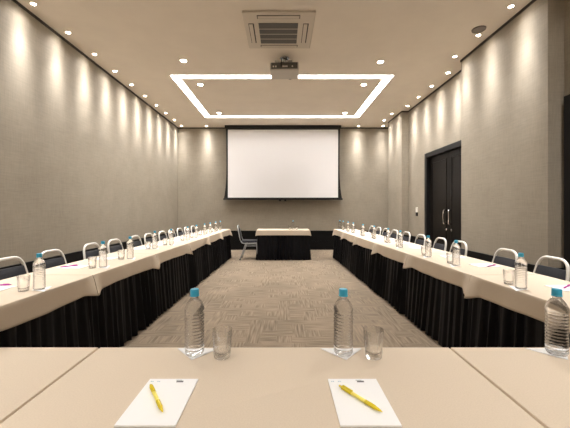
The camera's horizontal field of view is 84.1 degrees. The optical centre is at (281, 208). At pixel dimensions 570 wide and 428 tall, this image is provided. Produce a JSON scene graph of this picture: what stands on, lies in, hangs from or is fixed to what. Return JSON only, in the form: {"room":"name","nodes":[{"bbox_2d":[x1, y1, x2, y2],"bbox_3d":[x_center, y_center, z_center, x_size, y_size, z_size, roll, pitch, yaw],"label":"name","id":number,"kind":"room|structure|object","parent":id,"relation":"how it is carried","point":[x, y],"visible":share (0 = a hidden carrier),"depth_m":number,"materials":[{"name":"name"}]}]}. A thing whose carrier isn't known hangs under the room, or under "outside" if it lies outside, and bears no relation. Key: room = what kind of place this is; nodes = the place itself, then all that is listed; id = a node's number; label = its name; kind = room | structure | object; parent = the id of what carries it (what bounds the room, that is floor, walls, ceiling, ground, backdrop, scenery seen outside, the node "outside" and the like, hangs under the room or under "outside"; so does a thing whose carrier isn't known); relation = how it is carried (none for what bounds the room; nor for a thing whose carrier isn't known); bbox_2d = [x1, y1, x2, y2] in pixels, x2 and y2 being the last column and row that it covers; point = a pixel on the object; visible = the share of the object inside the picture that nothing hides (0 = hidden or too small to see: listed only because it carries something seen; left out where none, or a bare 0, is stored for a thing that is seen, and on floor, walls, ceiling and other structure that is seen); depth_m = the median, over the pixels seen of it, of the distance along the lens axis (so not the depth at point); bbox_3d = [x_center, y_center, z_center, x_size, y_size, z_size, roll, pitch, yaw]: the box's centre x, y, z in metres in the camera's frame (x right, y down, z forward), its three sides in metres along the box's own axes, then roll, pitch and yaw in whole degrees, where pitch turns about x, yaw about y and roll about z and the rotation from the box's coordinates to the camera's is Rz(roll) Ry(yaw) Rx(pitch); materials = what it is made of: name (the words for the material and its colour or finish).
{"room":"conference room","nodes":[
{"label":"conference room","id":0,"kind":"room"},
{"bbox_2d":[0,0,177,267],"bbox_3d":[-3.385,-0.640,3.815,0.230,3.840,12.630,0,0,0],"label":"wall","id":1,"kind":"structure","parent":0,"point":[84,160],"depth_m":4.86,"materials":[{"name":"fabric"}]},
{"bbox_2d":[0,231,176,272],"bbox_3d":[-3.259,0.980,3.815,0.022,0.600,12.230,0,0,0],"label":"baseboard","id":2,"kind":"structure","parent":1,"relation":"attached to","point":[75,256],"depth_m":4.96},
{"bbox_2d":[12,0,177,127],"bbox_3d":[-3.264,-2.542,3.815,0.012,0.035,12.230,0,0,0],"label":"trim","id":3,"kind":"structure","parent":1,"relation":"attached to","point":[15,1],"depth_m":5.06,"materials":[{"name":"grey"}]},
{"bbox_2d":[17,0,531,126],"bbox_3d":[0.000,-2.640,3.815,7.400,0.160,12.830,0,0,0],"label":"ceiling","id":4,"kind":"structure","parent":0,"point":[145,41],"depth_m":5.04,"materials":[{"name":"paint"}]},
{"bbox_2d":[242,11,315,47],"bbox_3d":[-0.040,-2.541,4.530,0.960,0.039,0.920,0,0,0],"label":"air conditioner","id":5,"kind":"object","parent":4,"relation":"attached to","point":[264,29],"depth_m":4.42,"materials":[{"name":"beige plastic"}]},
{"bbox_2d":[258,23,297,43],"bbox_3d":[-0.050,-2.528,4.560,0.540,0.008,0.520,0,0,0],"label":"ceiling vent","id":6,"kind":"object","parent":5,"relation":"in","point":[268,33],"depth_m":4.54,"materials":[{"name":"grey"}]},
{"bbox_2d":[171,75,392,116],"bbox_3d":[0.000,-2.590,7.460,4.296,0.010,2.816,0,0,0],"label":"recessed light","id":7,"kind":"object","parent":4,"relation":"in","point":[177,78],"visible":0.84,"depth_m":6.61,"materials":[{"name":"white"}]},
{"bbox_2d":[173,77,208,114],"bbox_3d":[-2.070,-2.590,7.460,0.156,0.010,2.496,0,0,0],"label":"diffuser","id":8,"kind":"object","parent":7,"relation":"attached to","point":[178,79],"depth_m":7.13,"materials":[{"name":"white"}]},
{"bbox_2d":[204,115,359,116],"bbox_3d":[0.000,-2.590,8.790,4.296,0.010,0.156,0,0,0],"label":"diffuser","id":9,"kind":"object","parent":7,"relation":"attached to","point":[204,115],"depth_m":8.83,"materials":[{"name":"white"}]},
{"bbox_2d":[171,75,392,76],"bbox_3d":[0.000,-2.590,6.130,4.296,0.010,0.156,0,0,0],"label":"diffuser","id":10,"kind":"object","parent":7,"relation":"attached to","point":[171,75],"depth_m":6.12,"materials":[{"name":"white"}]},
{"bbox_2d":[355,77,390,114],"bbox_3d":[2.070,-2.590,7.460,0.156,0.010,2.496,0,0,0],"label":"diffuser","id":11,"kind":"object","parent":7,"relation":"attached to","point":[385,79],"depth_m":7.13,"materials":[{"name":"white"}]},
{"bbox_2d":[223,125,342,200],"bbox_3d":[0.030,-1.400,9.700,3.660,2.320,0.120,0,0,0],"label":"projection screen","id":12,"kind":"object","parent":4,"relation":"hanging from","point":[264,162],"visible":1,"depth_m":9.70,"materials":[{"name":"white fabric"}]},
{"bbox_2d":[270,56,298,79],"bbox_3d":[0.045,-2.417,5.363,0.470,0.285,0.470,0,0,2],"label":"projector","id":13,"kind":"object","parent":4,"relation":"hanging from","point":[287,69],"visible":1,"depth_m":5.22,"materials":[{"name":"beige"}]},
{"bbox_2d":[471,25,485,33],"bbox_3d":[2.800,-2.552,4.495,0.184,0.016,0.184,0,0,0],"label":"ceiling speaker","id":14,"kind":"object","parent":4,"relation":"attached to","point":[478,29],"visible":1,"depth_m":4.49,"materials":[{"name":"grey"}]},
{"bbox_2d":[121,250,441,346],"bbox_3d":[0.000,1.330,3.815,7.400,0.100,12.830,0,0,0],"label":"floor","id":15,"kind":"structure","parent":0,"point":[265,303],"depth_m":3.98,"materials":[{"name":"carpet"}]},
{"bbox_2d":[0,256,27,279],"bbox_3d":[-2.081,0.845,2.681,0.548,0.870,0.452,0,0,2],"label":"banquet chair","id":16,"kind":"object","parent":15,"relation":"on","point":[6,273],"visible":0.11,"depth_m":2.73,"materials":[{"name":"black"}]},
{"bbox_2d":[42,249,66,268],"bbox_3d":[-2.069,0.845,3.171,0.548,0.870,0.452,0,0,2],"label":"banquet chair","id":17,"kind":"object","parent":15,"relation":"on","point":[50,263],"visible":0.14,"depth_m":3.21,"materials":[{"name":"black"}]},
{"bbox_2d":[83,242,99,259],"bbox_3d":[-2.053,0.845,3.821,0.548,0.870,0.452,0,0,1],"label":"banquet chair","id":18,"kind":"object","parent":15,"relation":"on","point":[87,254],"visible":0.11,"depth_m":3.78,"materials":[{"name":"white"}]},
{"bbox_2d":[107,239,122,253],"bbox_3d":[-2.040,0.845,4.311,0.548,0.870,0.452,0,0,3],"label":"banquet chair","id":19,"kind":"object","parent":15,"relation":"on","point":[116,248],"visible":0.22,"depth_m":4.29,"materials":[{"name":"white"}]},
{"bbox_2d":[132,235,141,246],"bbox_3d":[-2.026,0.845,4.901,0.548,0.870,0.452,0,0,1],"label":"banquet chair","id":20,"kind":"object","parent":15,"relation":"on","point":[136,243],"visible":0.11,"depth_m":4.95,"materials":[{"name":"white"}]},
{"bbox_2d":[237,225,256,259],"bbox_3d":[-0.863,0.845,8.120,0.548,0.870,0.452,0,0,0],"label":"banquet chair","id":21,"kind":"object","parent":15,"relation":"on","point":[239,230],"visible":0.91,"depth_m":7.95,"materials":[{"name":"silver metal"}]},
{"bbox_2d":[414,234,425,245],"bbox_3d":[2.019,0.845,5.160,0.548,0.870,0.452,0,0,-1],"label":"banquet chair","id":22,"kind":"object","parent":15,"relation":"on","point":[417,241],"visible":0.16,"depth_m":5.15,"materials":[{"name":"white"}]},
{"bbox_2d":[433,237,446,250],"bbox_3d":[2.034,0.845,4.550,0.548,0.870,0.452,0,0,0],"label":"banquet chair","id":23,"kind":"object","parent":15,"relation":"on","point":[436,245],"visible":0.16,"depth_m":4.54,"materials":[{"name":"white"}]},
{"bbox_2d":[450,240,467,255],"bbox_3d":[2.046,0.845,4.081,0.548,0.870,0.452,0,0,-2],"label":"banquet chair","id":24,"kind":"object","parent":15,"relation":"on","point":[463,252],"visible":0.14,"depth_m":3.99,"materials":[{"name":"white"}]},
{"bbox_2d":[492,248,517,267],"bbox_3d":[2.067,0.845,3.261,0.548,0.870,0.452,0,0,-1],"label":"banquet chair","id":25,"kind":"object","parent":15,"relation":"on","point":[504,261],"visible":0.2,"depth_m":3.27,"materials":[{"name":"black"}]},
{"bbox_2d":[533,256,569,281],"bbox_3d":[2.080,0.845,2.720,0.548,0.870,0.452,0,0,0],"label":"banquet chair","id":26,"kind":"object","parent":15,"relation":"on","point":[557,273],"visible":0.17,"depth_m":2.70,"materials":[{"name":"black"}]},
{"bbox_3d":[-1.826,0.907,1.955,0.568,0.746,1.170,0,0,1],"label":"folding table","id":27,"kind":"object","parent":15,"relation":"on","visible":0},
{"bbox_2d":[0,296,93,346],"bbox_3d":[-1.529,0.927,1.948,0.079,0.694,1.191,0,0,1],"label":"table skirt","id":28,"kind":"object","parent":27,"relation":"hanging from","point":[71,324],"visible":0.3,"depth_m":2.18,"materials":[{"name":"black fabric"}]},
{"bbox_2d":[0,275,97,331],"bbox_3d":[-1.800,0.616,1.954,0.659,0.173,1.184,0,0,1],"label":"tablecloth","id":29,"kind":"object","parent":27,"relation":"on","point":[16,308],"visible":0.87,"depth_m":2.06,"materials":[{"name":"beige fabric"}]},
{"bbox_2d":[16,274,30,291],"bbox_3d":[-1.668,0.479,2.040,0.071,0.100,0.071,0,0,0],"label":"drinking glass","id":30,"kind":"object","parent":29,"relation":"on","point":[23,281],"visible":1,"depth_m":2.02,"materials":[{"name":"glass"}]},
{"bbox_2d":[33,286,51,291],"bbox_3d":[-1.590,0.528,2.075,0.090,0.002,0.156,0,0,-21],"label":"paper napkin","id":31,"kind":"object","parent":29,"relation":"on","point":[46,288],"visible":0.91,"depth_m":2.05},
{"bbox_2d":[33,253,45,289],"bbox_3d":[-1.590,0.408,2.070,0.069,0.235,0.069,0,0,-35],"label":"water bottle","id":32,"kind":"object","parent":31,"relation":"on","point":[39,269],"visible":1,"depth_m":2.05,"materials":[{"name":"blue"}]},
{"bbox_3d":[-1.796,0.907,3.145,0.568,0.746,1.170,0,0,1],"label":"folding table","id":33,"kind":"object","parent":15,"relation":"on","visible":0},
{"bbox_2d":[28,254,159,295],"bbox_3d":[-1.779,0.618,3.144,0.648,0.176,1.189,0,0,1],"label":"tablecloth","id":34,"kind":"object","parent":33,"relation":"on","point":[118,270],"visible":0.64,"depth_m":2.96,"materials":[{"name":"beige fabric"}]},
{"bbox_2d":[56,265,87,268],"bbox_3d":[-1.899,0.527,2.880,0.211,0.004,0.149,0,0,3],"label":"notepad","id":35,"kind":"object","parent":34,"relation":"on","point":[78,266],"visible":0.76,"depth_m":2.84,"materials":[{"name":"white paper"}]},
{"bbox_2d":[88,256,96,268],"bbox_3d":[-1.698,0.479,2.830,0.071,0.100,0.071,0,0,0],"label":"drinking glass","id":36,"kind":"object","parent":34,"relation":"on","point":[92,261],"visible":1,"depth_m":2.81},
{"bbox_2d":[118,249,124,259],"bbox_3d":[-1.688,0.479,3.320,0.071,0.100,0.071,0,0,0],"label":"drinking glass","id":37,"kind":"object","parent":34,"relation":"on","point":[121,253],"visible":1,"depth_m":3.29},
{"bbox_3d":[-1.620,0.528,2.865,0.090,0.002,0.156,0,0,-21],"label":"paper napkin","id":38,"kind":"object","parent":34,"relation":"on","visible":0},
{"bbox_2d":[99,241,106,267],"bbox_3d":[-1.620,0.408,2.860,0.069,0.235,0.069,0,0,34],"label":"water bottle","id":39,"kind":"object","parent":38,"relation":"on","point":[102,249],"visible":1,"depth_m":2.83,"materials":[{"name":"blue"}]},
{"bbox_3d":[-1.610,0.528,3.355,0.090,0.002,0.156,0,0,-21],"label":"paper napkin","id":40,"kind":"object","parent":34,"relation":"on","visible":0},
{"bbox_2d":[127,236,133,258],"bbox_3d":[-1.610,0.408,3.350,0.069,0.235,0.069,0,0,-35],"label":"water bottle","id":41,"kind":"object","parent":40,"relation":"on","point":[130,244],"visible":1,"depth_m":3.33,"materials":[{"name":"blue"}]},
{"bbox_2d":[91,268,157,347],"bbox_3d":[-1.490,0.927,3.137,0.089,0.694,1.192,0,0,1],"label":"table skirt","id":42,"kind":"object","parent":33,"relation":"hanging from","point":[127,306],"visible":0.73,"depth_m":3.03,"materials":[{"name":"black fabric"}]},
{"bbox_3d":[-1.767,0.907,4.340,0.568,0.746,1.180,0,0,1],"label":"folding table","id":43,"kind":"object","parent":15,"relation":"on","visible":0},
{"bbox_2d":[109,243,190,266],"bbox_3d":[-1.750,0.615,4.340,0.647,0.171,1.200,0,0,1],"label":"tablecloth","id":44,"kind":"object","parent":43,"relation":"on","point":[164,253],"visible":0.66,"depth_m":4.22,"materials":[{"name":"beige fabric"}]},
{"bbox_3d":[-1.690,0.528,4.205,0.090,0.002,0.156,0,0,-21],"label":"paper napkin","id":45,"kind":"object","parent":44,"relation":"on","visible":0},
{"bbox_2d":[152,231,157,248],"bbox_3d":[-1.690,0.408,4.200,0.069,0.235,0.069,0,0,37],"label":"water bottle","id":46,"kind":"object","parent":45,"relation":"on","point":[154,236],"visible":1,"depth_m":4.17,"materials":[{"name":"blue"}]},
{"bbox_3d":[-1.630,0.528,4.655,0.090,0.002,0.156,0,0,-21],"label":"paper napkin","id":47,"kind":"object","parent":44,"relation":"on","visible":0},
{"bbox_2d":[169,229,173,244],"bbox_3d":[-1.630,0.408,4.650,0.069,0.235,0.069,0,0,-37],"label":"water bottle","id":48,"kind":"object","parent":47,"relation":"on","point":[171,234],"visible":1,"depth_m":4.62,"materials":[{"name":"blue"}]},
{"bbox_2d":[155,253,189,315],"bbox_3d":[-1.470,0.927,4.332,0.078,0.694,1.202,0,0,1],"label":"table skirt","id":49,"kind":"object","parent":43,"relation":"hanging from","point":[172,278],"visible":0.78,"depth_m":4.18,"materials":[{"name":"black fabric"}]},
{"bbox_3d":[-1.737,0.907,5.535,0.568,0.746,1.170,0,0,1],"label":"folding table","id":50,"kind":"object","parent":15,"relation":"on","visible":0},
{"bbox_2d":[158,236,209,254],"bbox_3d":[-1.709,0.622,5.534,0.664,0.185,1.187,0,0,1],"label":"tablecloth","id":51,"kind":"object","parent":50,"relation":"on","point":[195,243],"visible":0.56,"depth_m":5.47,"materials":[{"name":"beige fabric"}]},
{"bbox_2d":[188,244,209,288],"bbox_3d":[-1.432,0.927,5.527,0.089,0.694,1.191,0,0,1],"label":"table skirt","id":52,"kind":"object","parent":50,"relation":"hanging from","point":[198,263],"visible":0.84,"depth_m":5.47,"materials":[{"name":"black fabric"}]},
{"bbox_3d":[-1.707,0.907,6.700,0.568,0.746,1.120,0,0,1],"label":"folding table","id":53,"kind":"object","parent":15,"relation":"on","visible":0},
{"bbox_2d":[185,232,222,244],"bbox_3d":[-1.689,0.616,6.699,0.646,0.171,1.135,0,0,1],"label":"tablecloth","id":54,"kind":"object","parent":53,"relation":"on","point":[215,236],"visible":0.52,"depth_m":6.63,"materials":[{"name":"beige fabric"}]},
{"bbox_2d":[207,239,221,273],"bbox_3d":[-1.405,0.927,6.692,0.092,0.694,1.142,0,0,1],"label":"table skirt","id":55,"kind":"object","parent":53,"relation":"hanging from","point":[214,250],"visible":0.74,"depth_m":6.56,"materials":[{"name":"black fabric"}]},
{"bbox_3d":[1.826,0.907,1.955,0.568,0.746,1.170,0,0,-1],"label":"folding table","id":56,"kind":"object","parent":15,"relation":"on","visible":0},
{"bbox_2d":[464,275,569,332],"bbox_3d":[1.802,0.623,1.954,0.654,0.185,1.186,0,0,-1],"label":"tablecloth","id":57,"kind":"object","parent":56,"relation":"on","point":[531,302],"visible":0.76,"depth_m":2.17,"materials":[{"name":"beige fabric"}]},
{"bbox_2d":[503,269,514,284],"bbox_3d":[1.600,0.479,2.230,0.071,0.100,0.071,0,0,0],"label":"drinking glass","id":58,"kind":"object","parent":57,"relation":"on","point":[508,274],"visible":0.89,"depth_m":2.21,"materials":[{"name":"glass"}]},
{"bbox_2d":[509,285,527,290],"bbox_3d":[1.580,0.528,2.095,0.090,0.002,0.156,0,0,21],"label":"paper napkin","id":59,"kind":"object","parent":57,"relation":"on","point":[513,287],"visible":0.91,"depth_m":2.07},
{"bbox_2d":[514,253,526,288],"bbox_3d":[1.580,0.408,2.090,0.069,0.235,0.069,0,0,-6],"label":"water bottle","id":60,"kind":"object","parent":59,"relation":"on","point":[520,263],"visible":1,"depth_m":2.07,"materials":[{"name":"blue"}]},
{"bbox_2d":[544,285,569,290],"bbox_3d":[1.918,0.527,2.110,0.211,0.004,0.149,0,0,-2],"label":"notepad","id":61,"kind":"object","parent":57,"relation":"on","point":[551,286],"visible":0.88,"depth_m":2.12,"materials":[{"name":"white paper"}]},
{"bbox_2d":[470,298,569,346],"bbox_3d":[1.524,0.927,1.947,0.086,0.694,1.191,0,0,-1],"label":"table skirt","id":62,"kind":"object","parent":56,"relation":"hanging from","point":[492,324],"visible":0.31,"depth_m":2.19,"materials":[{"name":"black fabric"}]},
{"bbox_3d":[1.796,0.907,3.145,0.568,0.746,1.170,0,0,-1],"label":"folding table","id":63,"kind":"object","parent":15,"relation":"on","visible":0},
{"bbox_2d":[406,268,472,347],"bbox_3d":[1.498,0.927,3.138,0.082,0.694,1.192,0,0,-1],"label":"table skirt","id":64,"kind":"object","parent":63,"relation":"hanging from","point":[439,308],"visible":0.73,"depth_m":3.03,"materials":[{"name":"black fabric"}]},
{"bbox_2d":[404,254,539,294],"bbox_3d":[1.777,0.615,3.144,0.646,0.170,1.184,0,0,-1],"label":"tablecloth","id":65,"kind":"object","parent":63,"relation":"on","point":[436,266],"visible":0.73,"depth_m":2.97,"materials":[{"name":"beige fabric"}]},
{"bbox_2d":[469,264,500,266],"bbox_3d":[1.897,0.527,2.960,0.211,0.004,0.149,0,0,-4],"label":"notepad","id":66,"kind":"object","parent":65,"relation":"on","point":[477,265],"visible":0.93,"depth_m":2.94,"materials":[{"name":"white paper"}]},
{"bbox_3d":[1.620,0.528,2.945,0.090,0.002,0.156,0,0,21],"label":"paper napkin","id":67,"kind":"object","parent":65,"relation":"on","visible":0},
{"bbox_2d":[452,240,459,265],"bbox_3d":[1.620,0.408,2.940,0.069,0.235,0.069,0,0,16],"label":"water bottle","id":68,"kind":"object","parent":67,"relation":"on","point":[455,248],"visible":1,"depth_m":2.91,"materials":[{"name":"blue"}]},
{"bbox_3d":[1.610,0.528,3.485,0.090,0.002,0.156,0,0,21],"label":"paper napkin","id":69,"kind":"object","parent":65,"relation":"on","visible":0},
{"bbox_2d":[425,235,431,256],"bbox_3d":[1.610,0.408,3.480,0.069,0.235,0.069,0,0,24],"label":"water bottle","id":70,"kind":"object","parent":69,"relation":"on","point":[428,246],"visible":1,"depth_m":3.46,"materials":[{"name":"blue"}]},
{"bbox_3d":[1.767,0.907,4.340,0.568,0.746,1.180,0,0,-1],"label":"folding table","id":71,"kind":"object","parent":15,"relation":"on","visible":0},
{"bbox_2d":[373,253,408,316],"bbox_3d":[1.460,0.927,4.332,0.090,0.694,1.202,0,0,-1],"label":"table skirt","id":72,"kind":"object","parent":71,"relation":"hanging from","point":[391,281],"visible":0.8,"depth_m":4.23,"materials":[{"name":"black fabric"}]},
{"bbox_2d":[372,243,450,268],"bbox_3d":[1.744,0.619,4.340,0.656,0.178,1.197,0,0,-1],"label":"tablecloth","id":73,"kind":"object","parent":71,"relation":"on","point":[391,251],"visible":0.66,"depth_m":4.24,"materials":[{"name":"beige fabric"}]},
{"bbox_3d":[1.630,0.528,4.855,0.090,0.002,0.156,0,0,21],"label":"paper napkin","id":74,"kind":"object","parent":73,"relation":"on","visible":0},
{"bbox_2d":[386,228,390,242],"bbox_3d":[1.630,0.408,4.850,0.069,0.235,0.069,0,0,-23],"label":"water bottle","id":75,"kind":"object","parent":74,"relation":"on","point":[388,232],"visible":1,"depth_m":4.82,"materials":[{"name":"blue"}]},
{"bbox_3d":[1.610,0.528,4.305,0.090,0.002,0.156,0,0,21],"label":"paper napkin","id":76,"kind":"object","parent":73,"relation":"on","visible":0},
{"bbox_2d":[398,230,402,247],"bbox_3d":[1.610,0.408,4.300,0.069,0.235,0.069,0,0,-25],"label":"water bottle","id":77,"kind":"object","parent":76,"relation":"on","point":[400,235],"visible":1,"depth_m":4.27,"materials":[{"name":"blue"}]},
{"bbox_3d":[1.737,0.907,5.535,0.568,0.746,1.170,0,0,-1],"label":"folding table","id":78,"kind":"object","parent":15,"relation":"on","visible":0},
{"bbox_2d":[355,245,376,289],"bbox_3d":[1.432,0.927,5.527,0.088,0.694,1.191,0,0,-1],"label":"table skirt","id":79,"kind":"object","parent":78,"relation":"hanging from","point":[365,265],"visible":0.8,"depth_m":5.44,"materials":[{"name":"black fabric"}]},
{"bbox_2d":[354,236,409,254],"bbox_3d":[1.716,0.622,5.535,0.676,0.184,1.205,0,0,-1],"label":"tablecloth","id":80,"kind":"object","parent":78,"relation":"on","point":[368,242],"visible":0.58,"depth_m":5.49,"materials":[{"name":"beige fabric"}]},
{"bbox_3d":[1.707,0.907,6.700,0.568,0.746,1.120,0,0,-1],"label":"folding table","id":81,"kind":"object","parent":15,"relation":"on","visible":0},
{"bbox_2d":[342,239,356,274],"bbox_3d":[1.410,0.927,6.692,0.079,0.694,1.142,0,0,-1],"label":"table skirt","id":82,"kind":"object","parent":81,"relation":"hanging from","point":[349,251],"visible":0.8,"depth_m":6.60,"materials":[{"name":"black fabric"}]},
{"bbox_2d":[341,232,381,245],"bbox_3d":[1.681,0.621,6.699,0.662,0.183,1.134,0,0,-1],"label":"tablecloth","id":83,"kind":"object","parent":81,"relation":"on","point":[350,237],"visible":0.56,"depth_m":6.60,"materials":[{"name":"beige fabric"}]},
{"bbox_3d":[-1.381,0.907,0.912,1.336,0.746,0.598,0,0,0],"label":"folding table","id":84,"kind":"object","parent":15,"relation":"on","visible":0},
{"bbox_2d":[0,347,98,423],"bbox_3d":[-1.381,0.604,0.912,1.350,0.148,0.612,0,0,0],"label":"tablecloth","id":85,"kind":"object","parent":84,"relation":"on","point":[25,372],"visible":0.47,"depth_m":1.04,"materials":[{"name":"beige fabric"}]},
{"bbox_3d":[-0.029,0.907,0.912,1.329,0.746,0.598,0,0,0],"label":"folding table","id":86,"kind":"object","parent":15,"relation":"on","visible":0},
{"bbox_2d":[0,347,543,427],"bbox_3d":[-0.029,0.604,0.912,1.343,0.148,0.612,0,0,0],"label":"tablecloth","id":87,"kind":"object","parent":86,"relation":"on","point":[255,387],"visible":0.94,"depth_m":0.93,"materials":[{"name":"beige fabric"}]},
{"bbox_2d":[114,379,197,426],"bbox_3d":[-0.334,0.527,0.873,0.149,0.004,0.211,0,0,0],"label":"notepad","id":88,"kind":"object","parent":87,"relation":"on","point":[174,394],"visible":1,"depth_m":0.84,"materials":[{"name":"white paper"}]},
{"bbox_2d":[150,384,162,411],"bbox_3d":[-0.347,0.518,0.871,0.011,0.014,0.149,0,0,-34],"label":"ballpoint pen","id":89,"kind":"object","parent":88,"relation":"on","point":[158,402],"visible":1,"depth_m":0.86,"materials":[{"name":"yellow plastic"}]},
{"bbox_2d":[177,348,212,359],"bbox_3d":[-0.318,0.528,1.152,0.156,0.002,0.090,0,0,0],"label":"paper napkin","id":90,"kind":"object","parent":87,"relation":"on","point":[206,350],"visible":0.55,"depth_m":1.17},
{"bbox_2d":[185,288,203,356],"bbox_3d":[-0.318,0.408,1.150,0.069,0.235,0.069,0,0,-40],"label":"water bottle","id":91,"kind":"object","parent":90,"relation":"on","point":[194,308],"visible":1,"depth_m":1.12,"materials":[{"name":"blue"}]},
{"bbox_2d":[212,325,231,360],"bbox_3d":[-0.214,0.479,1.130,0.071,0.100,0.071,0,0,0],"label":"drinking glass","id":92,"kind":"object","parent":87,"relation":"on","point":[221,335],"visible":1,"depth_m":1.10,"materials":[{"name":"glass"}]},
{"bbox_2d":[320,348,360,359],"bbox_3d":[0.223,0.528,1.152,0.156,0.002,0.090,0,0,0],"label":"paper napkin","id":93,"kind":"object","parent":87,"relation":"on","point":[330,350],"visible":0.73,"depth_m":1.17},
{"bbox_2d":[334,288,352,356],"bbox_3d":[0.223,0.408,1.150,0.069,0.235,0.069,0,0,-25],"label":"water bottle","id":94,"kind":"object","parent":93,"relation":"on","point":[343,309],"visible":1,"depth_m":1.12,"materials":[{"name":"blue"}]},
{"bbox_2d":[328,379,401,426],"bbox_3d":[0.216,0.527,0.873,0.149,0.004,0.211,0,0,0],"label":"notepad","id":95,"kind":"object","parent":87,"relation":"on","point":[351,412],"visible":1,"depth_m":0.84,"materials":[{"name":"white paper"}]},
{"bbox_2d":[339,385,381,411],"bbox_3d":[0.213,0.518,0.869,0.011,0.014,0.149,0,0,-36],"label":"ballpoint pen","id":96,"kind":"object","parent":95,"relation":"on","point":[343,387],"visible":1,"depth_m":0.86,"materials":[{"name":"yellow plastic"}]},
{"bbox_2d":[363,325,383,360],"bbox_3d":[0.327,0.479,1.130,0.071,0.100,0.071,0,0,0],"label":"drinking glass","id":97,"kind":"object","parent":87,"relation":"on","point":[373,335],"visible":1,"depth_m":1.10,"materials":[{"name":"glass"}]},
{"bbox_3d":[1.323,0.907,0.912,1.338,0.746,0.598,0,0,0],"label":"folding table","id":98,"kind":"object","parent":15,"relation":"on","visible":0},
{"bbox_2d":[450,347,569,427],"bbox_3d":[1.323,0.604,0.912,1.352,0.148,0.612,0,0,0],"label":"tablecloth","id":99,"kind":"object","parent":98,"relation":"on","point":[538,383],"visible":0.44,"depth_m":0.99,"materials":[{"name":"beige fabric"}]},
{"bbox_2d":[525,348,567,359],"bbox_3d":[1.000,0.528,1.152,0.156,0.002,0.090,0,0,0],"label":"paper napkin","id":100,"kind":"object","parent":99,"relation":"on","point":[540,350],"visible":0.46,"depth_m":1.17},
{"bbox_2d":[544,288,569,356],"bbox_3d":[1.000,0.408,1.150,0.069,0.235,0.069,0,0,15],"label":"water bottle","id":101,"kind":"object","parent":100,"relation":"on","point":[557,311],"visible":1,"depth_m":1.13,"materials":[{"name":"blue"}]},
{"bbox_3d":[0.030,0.907,8.200,1.328,0.746,0.588,0,0,0],"label":"folding table","id":102,"kind":"object","parent":15,"relation":"on","visible":0},
{"bbox_2d":[255,229,310,235],"bbox_3d":[0.033,0.607,8.200,1.405,0.154,0.602,0,0,0],"label":"tablecloth","id":103,"kind":"object","parent":102,"relation":"on","point":[258,231],"visible":1,"depth_m":7.90,"materials":[{"name":"beige fabric"}]},
{"bbox_2d":[256,235,310,259],"bbox_3d":[0.030,0.927,8.166,1.423,0.695,0.629,0,0,0],"label":"table skirt","id":104,"kind":"object","parent":102,"relation":"hanging from","point":[269,247],"visible":0.9,"depth_m":7.91,"materials":[{"name":"black fabric"}]},
{"bbox_2d":[178,129,387,230],"bbox_3d":[0.215,-0.640,10.030,6.970,3.840,0.200,0,0,0],"label":"wall","id":105,"kind":"structure","parent":0,"point":[363,163],"depth_m":9.93,"materials":[{"name":"fabric"}]},
{"bbox_2d":[178,231,385,249],"bbox_3d":[0.043,0.980,9.919,6.594,0.600,0.022,0,0,0],"label":"baseboard","id":106,"kind":"structure","parent":105,"relation":"attached to","point":[319,240],"depth_m":9.91,"materials":[{"name":"black"}]},
{"bbox_2d":[178,127,387,128],"bbox_3d":[0.041,-2.542,9.924,6.598,0.035,0.012,0,0,0],"label":"trim","id":107,"kind":"structure","parent":105,"relation":"attached to","point":[178,127],"depth_m":9.92,"materials":[{"name":"grey"}]},
{"bbox_2d":[388,0,569,267],"bbox_3d":[3.340,-0.640,3.815,0.520,3.840,12.230,0,0,0],"label":"wall","id":108,"kind":"structure","parent":0,"point":[505,104],"depth_m":4.35,"materials":[{"name":"paint"}]},
{"bbox_2d":[425,140,460,251],"bbox_3d":[3.342,0.005,6.365,0.115,2.550,1.850,0,0,0],"label":"door","id":109,"kind":"structure","parent":108,"relation":"in","point":[443,164],"depth_m":6.54,"materials":[{"name":"black paint"}]},
{"bbox_2d":[388,0,535,122],"bbox_3d":[3.204,-2.542,3.815,0.272,0.035,12.230,0,0,0],"label":"trim","id":110,"kind":"structure","parent":108,"relation":"attached to","point":[532,1],"depth_m":4.94,"materials":[{"name":"grey"}]},
{"bbox_2d":[392,233,563,272],"bbox_3d":[3.199,0.980,3.815,0.282,0.600,12.198,0,0,0],"label":"baseboard","id":111,"kind":"structure","parent":108,"relation":"attached to","point":[481,256],"depth_m":4.88,"materials":[{"name":"black"}]},
{"bbox_2d":[564,94,569,269],"bbox_3d":[3.214,-0.005,2.785,0.112,2.570,1.670,0,0,0],"label":"door","id":112,"kind":"structure","parent":108,"relation":"in","point":[567,97],"depth_m":3.57,"materials":[{"name":"black paint"}]},
{"bbox_3d":[-1.679,0.907,7.825,0.568,0.746,1.090,0,0,1],"label":"folding table","id":113,"kind":"object","parent":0,"visible":0},
{"bbox_2d":[198,229,231,236],"bbox_3d":[-1.652,0.621,7.824,0.661,0.183,1.105,0,0,1],"label":"tablecloth","id":114,"kind":"object","parent":113,"relation":"on","point":[225,232],"visible":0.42,"depth_m":7.87,"materials":[{"name":"beige fabric"}]},
{"bbox_2d":[220,235,231,263],"bbox_3d":[-1.621,0.927,7.838,0.576,0.694,1.141,0,0,1],"label":"table skirt","id":115,"kind":"object","parent":113,"relation":"hanging from","point":[225,242],"visible":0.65,"depth_m":7.76,"materials":[{"name":"black fabric"}]},
{"bbox_3d":[1.679,0.907,7.825,0.568,0.746,1.090,0,0,-1],"label":"folding table","id":116,"kind":"object","parent":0,"visible":0},
{"bbox_2d":[333,235,343,263],"bbox_3d":[1.621,0.927,7.839,0.576,0.694,1.141,0,0,-1],"label":"table skirt","id":117,"kind":"object","parent":116,"relation":"hanging from","point":[338,244],"visible":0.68,"depth_m":7.76,"materials":[{"name":"black fabric"}]},
{"bbox_2d":[332,229,365,239],"bbox_3d":[1.653,0.622,7.824,0.661,0.184,1.104,0,0,-1],"label":"tablecloth","id":118,"kind":"object","parent":116,"relation":"on","point":[338,232],"visible":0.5,"depth_m":7.79,"materials":[{"name":"beige fabric"}]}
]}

